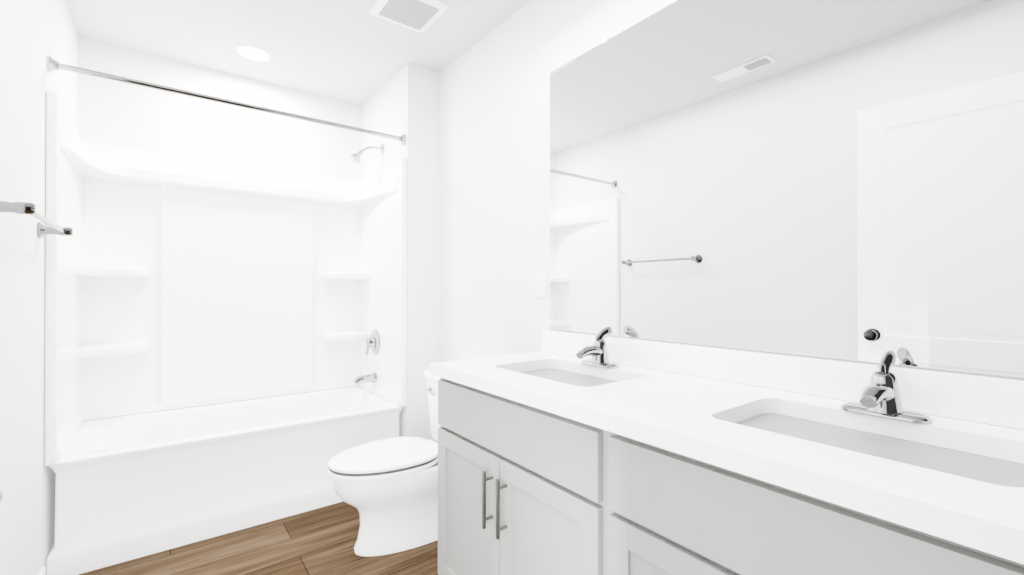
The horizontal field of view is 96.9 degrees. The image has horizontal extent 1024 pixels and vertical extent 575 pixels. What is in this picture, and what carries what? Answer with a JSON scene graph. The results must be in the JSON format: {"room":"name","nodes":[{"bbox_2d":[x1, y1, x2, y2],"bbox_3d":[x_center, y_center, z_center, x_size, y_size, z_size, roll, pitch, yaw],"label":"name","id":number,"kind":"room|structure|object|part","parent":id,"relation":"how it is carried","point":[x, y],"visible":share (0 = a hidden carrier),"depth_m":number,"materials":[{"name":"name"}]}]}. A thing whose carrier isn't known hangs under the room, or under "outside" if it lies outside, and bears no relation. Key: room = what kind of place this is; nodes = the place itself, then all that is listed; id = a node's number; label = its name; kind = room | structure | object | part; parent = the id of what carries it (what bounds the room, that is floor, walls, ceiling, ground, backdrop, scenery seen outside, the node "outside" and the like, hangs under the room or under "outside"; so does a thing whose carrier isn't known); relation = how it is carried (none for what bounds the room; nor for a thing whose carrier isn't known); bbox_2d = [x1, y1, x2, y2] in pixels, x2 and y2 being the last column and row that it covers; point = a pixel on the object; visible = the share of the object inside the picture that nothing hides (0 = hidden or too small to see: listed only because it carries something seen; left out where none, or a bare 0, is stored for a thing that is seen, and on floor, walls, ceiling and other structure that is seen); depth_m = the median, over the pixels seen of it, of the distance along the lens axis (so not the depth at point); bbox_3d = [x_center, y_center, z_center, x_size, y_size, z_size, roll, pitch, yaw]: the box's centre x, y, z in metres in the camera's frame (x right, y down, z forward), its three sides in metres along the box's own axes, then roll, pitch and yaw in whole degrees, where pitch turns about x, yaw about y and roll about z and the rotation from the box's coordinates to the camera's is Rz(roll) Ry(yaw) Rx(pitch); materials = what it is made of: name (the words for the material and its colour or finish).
{"room":"bathroom","nodes":[
{"label":"bathroom","id":0,"kind":"room"},
{"bbox_2d":[0,0,77,574],"bbox_3d":[-1.171,-0.090,0.806,0.120,2.520,4.190,0,0,-37],"label":"wall","id":1,"kind":"structure","parent":0,"point":[34,34],"depth_m":1.55,"materials":[{"name":"white paint"}]},
{"bbox_2d":[0,201,72,237],"bbox_3d":[-1.547,-0.217,1.481,0.093,0.060,0.680,0,0,-37],"label":"towel rail","id":2,"kind":"object","parent":1,"relation":"attached to","point":[30,209],"visible":1,"depth_m":1.38,"materials":[{"name":"silver metal"}]},
{"bbox_2d":[39,567,45,574],"bbox_3d":[-0.868,1.121,0.512,0.012,0.095,3.124,0,0,-37],"label":"baseboard","id":3,"kind":"structure","parent":1,"relation":"attached to","point":[43,571],"depth_m":1.74,"materials":[{"name":"white paint"}]},
{"bbox_2d":[47,55,405,144],"bbox_3d":[-1.259,-0.898,2.287,1.522,0.064,0.064,0,0,-37],"label":"rail","id":4,"kind":"object","parent":1,"relation":"attached to","point":[53,65],"visible":1,"depth_m":2.13,"materials":[{"name":"silver metal"}]},
{"bbox_2d":[78,36,361,181],"bbox_3d":[-1.662,-0.079,2.987,1.734,2.520,0.120,0,0,-37],"label":"wall","id":5,"kind":"structure","parent":0,"point":[118,114],"depth_m":2.77,"materials":[{"name":"white paint"}]},
{"bbox_2d":[78,501,437,574],"bbox_3d":[-0.432,1.223,1.359,1.974,0.100,4.190,0,0,-37],"label":"floor","id":6,"kind":"structure","parent":0,"point":[320,541],"depth_m":1.99,"materials":[{"name":"brown wood"}]},
{"bbox_2d":[44,90,406,574],"bbox_3d":[-1.467,0.201,2.556,1.520,1.955,0.797,0,0,-37],"label":"bathtub","id":7,"kind":"object","parent":6,"relation":"on","point":[225,347],"visible":0.98,"depth_m":2.59,"materials":[{"name":"white plastic"}]},
{"bbox_2d":[328,369,440,555],"bbox_3d":[-0.473,0.810,2.177,0.780,0.734,0.492,0,0,-37],"label":"toilet","id":8,"kind":"object","parent":6,"relation":"on","point":[387,488],"visible":0.67,"depth_m":2.01,"materials":[{"name":"white ceramic"}]},
{"bbox_3d":[-0.573,0.782,2.102,0.529,0.050,0.388,0,0,-37],"label":"seat","id":9,"kind":"part","parent":8,"relation":"part of","materials":[{"name":"white plastic"}]},
{"bbox_3d":[-0.423,0.541,2.368,0.028,0.033,0.102,0,0,-37],"label":"handle","id":10,"kind":"part","parent":8,"relation":"part of","materials":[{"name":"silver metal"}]},
{"bbox_2d":[429,371,1023,574],"bbox_3d":[0.412,0.745,1.193,0.588,0.854,1.630,0,0,-37],"label":"bathroom vanity","id":11,"kind":"object","parent":6,"relation":"on","point":[602,452],"depth_m":0.98,"materials":[{"name":"grey wood"}]},
{"bbox_2d":[429,351,1023,550],"bbox_3d":[0.418,0.298,1.200,0.572,0.039,1.652,0,0,-37],"label":"countertop","id":12,"kind":"structure","parent":11,"relation":"on","point":[691,412],"depth_m":0.89,"materials":[{"name":"white stone"}]},
{"bbox_2d":[521,367,612,382],"bbox_3d":[0.181,0.384,1.533,0.303,0.153,0.468,0,0,-37],"label":"sink","id":13,"kind":"object","parent":12,"relation":"in","point":[557,372],"depth_m":1.67,"materials":[{"name":"white ceramic"}]},
{"bbox_2d":[573,327,624,366],"bbox_3d":[0.296,0.212,1.622,0.171,0.137,0.156,0,0,-37],"label":"faucet","id":14,"kind":"object","parent":12,"relation":"on","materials":[{"name":"silver metal"}]},
{"bbox_2d":[745,407,1016,478],"bbox_3d":[0.673,0.381,0.884,0.303,0.153,0.468,0,0,-37],"label":"sink","id":15,"kind":"object","parent":12,"relation":"in","point":[993,463],"depth_m":0.91,"materials":[{"name":"white ceramic"}]},
{"bbox_2d":[833,350,936,422],"bbox_3d":[0.789,0.209,0.973,0.171,0.137,0.156,0,0,-37],"label":"faucet","id":16,"kind":"object","parent":12,"relation":"on","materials":[{"name":"silver metal"}]},
{"bbox_2d":[65,0,529,105],"bbox_3d":[-0.432,-1.397,1.372,1.974,0.100,4.190,0,0,-37],"label":"ceiling","id":17,"kind":"structure","parent":0,"point":[354,52],"depth_m":2.42,"materials":[{"name":"grey paint"}]},
{"bbox_2d":[235,44,271,61],"bbox_3d":[-1.475,-1.337,2.595,0.184,0.008,0.184,0,0,-37],"label":"recessed light","id":18,"kind":"object","parent":17,"relation":"in","point":[253,53],"visible":1,"depth_m":2.59,"materials":[{"name":"white paint"}]},
{"bbox_2d":[369,0,448,32],"bbox_3d":[-0.497,-1.334,2.183,0.290,0.018,0.290,0,0,-37],"label":"fan","id":19,"kind":"object","parent":17,"relation":"attached to","point":[421,16],"visible":1,"depth_m":2.18,"materials":[{"name":"white plastic"}]},
{"bbox_2d":[362,63,438,442],"bbox_3d":[-0.778,-0.079,3.083,0.210,2.520,0.795,0,0,-37],"label":"wall","id":20,"kind":"structure","parent":0,"point":[404,100],"depth_m":2.77,"materials":[{"name":"white paint"}]},
{"bbox_2d":[349,144,383,163],"bbox_3d":[-0.948,-0.875,2.956,0.218,0.158,0.076,0,0,-37],"label":"shower head","id":21,"kind":"object","parent":20,"relation":"attached to","point":[355,158],"visible":1,"depth_m":2.92},
{"bbox_2d":[535,271,545,296],"bbox_3d":[0.128,-0.014,2.054,0.008,0.116,0.072,0,0,-37],"label":"electrical outlet plate","id":22,"kind":"object","parent":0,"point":[540,284],"visible":1,"depth_m":2.05,"materials":[{"name":"white plastic"}]},
{"bbox_2d":[439,0,1023,379],"bbox_3d":[0.302,-0.085,1.923,0.131,2.520,4.190,0,0,-37],"label":"wall","id":23,"kind":"structure","parent":0,"point":[840,179],"depth_m":1.32,"materials":[{"name":"white paint"}]},
{"bbox_2d":[541,330,1023,430],"bbox_3d":[0.637,0.232,1.367,0.022,0.095,1.652,0,0,-37],"label":"backsplash","id":24,"kind":"structure","parent":0,"relation":"attached to","point":[982,399],"depth_m":1.17,"materials":[{"name":"white stone"}]}
]}

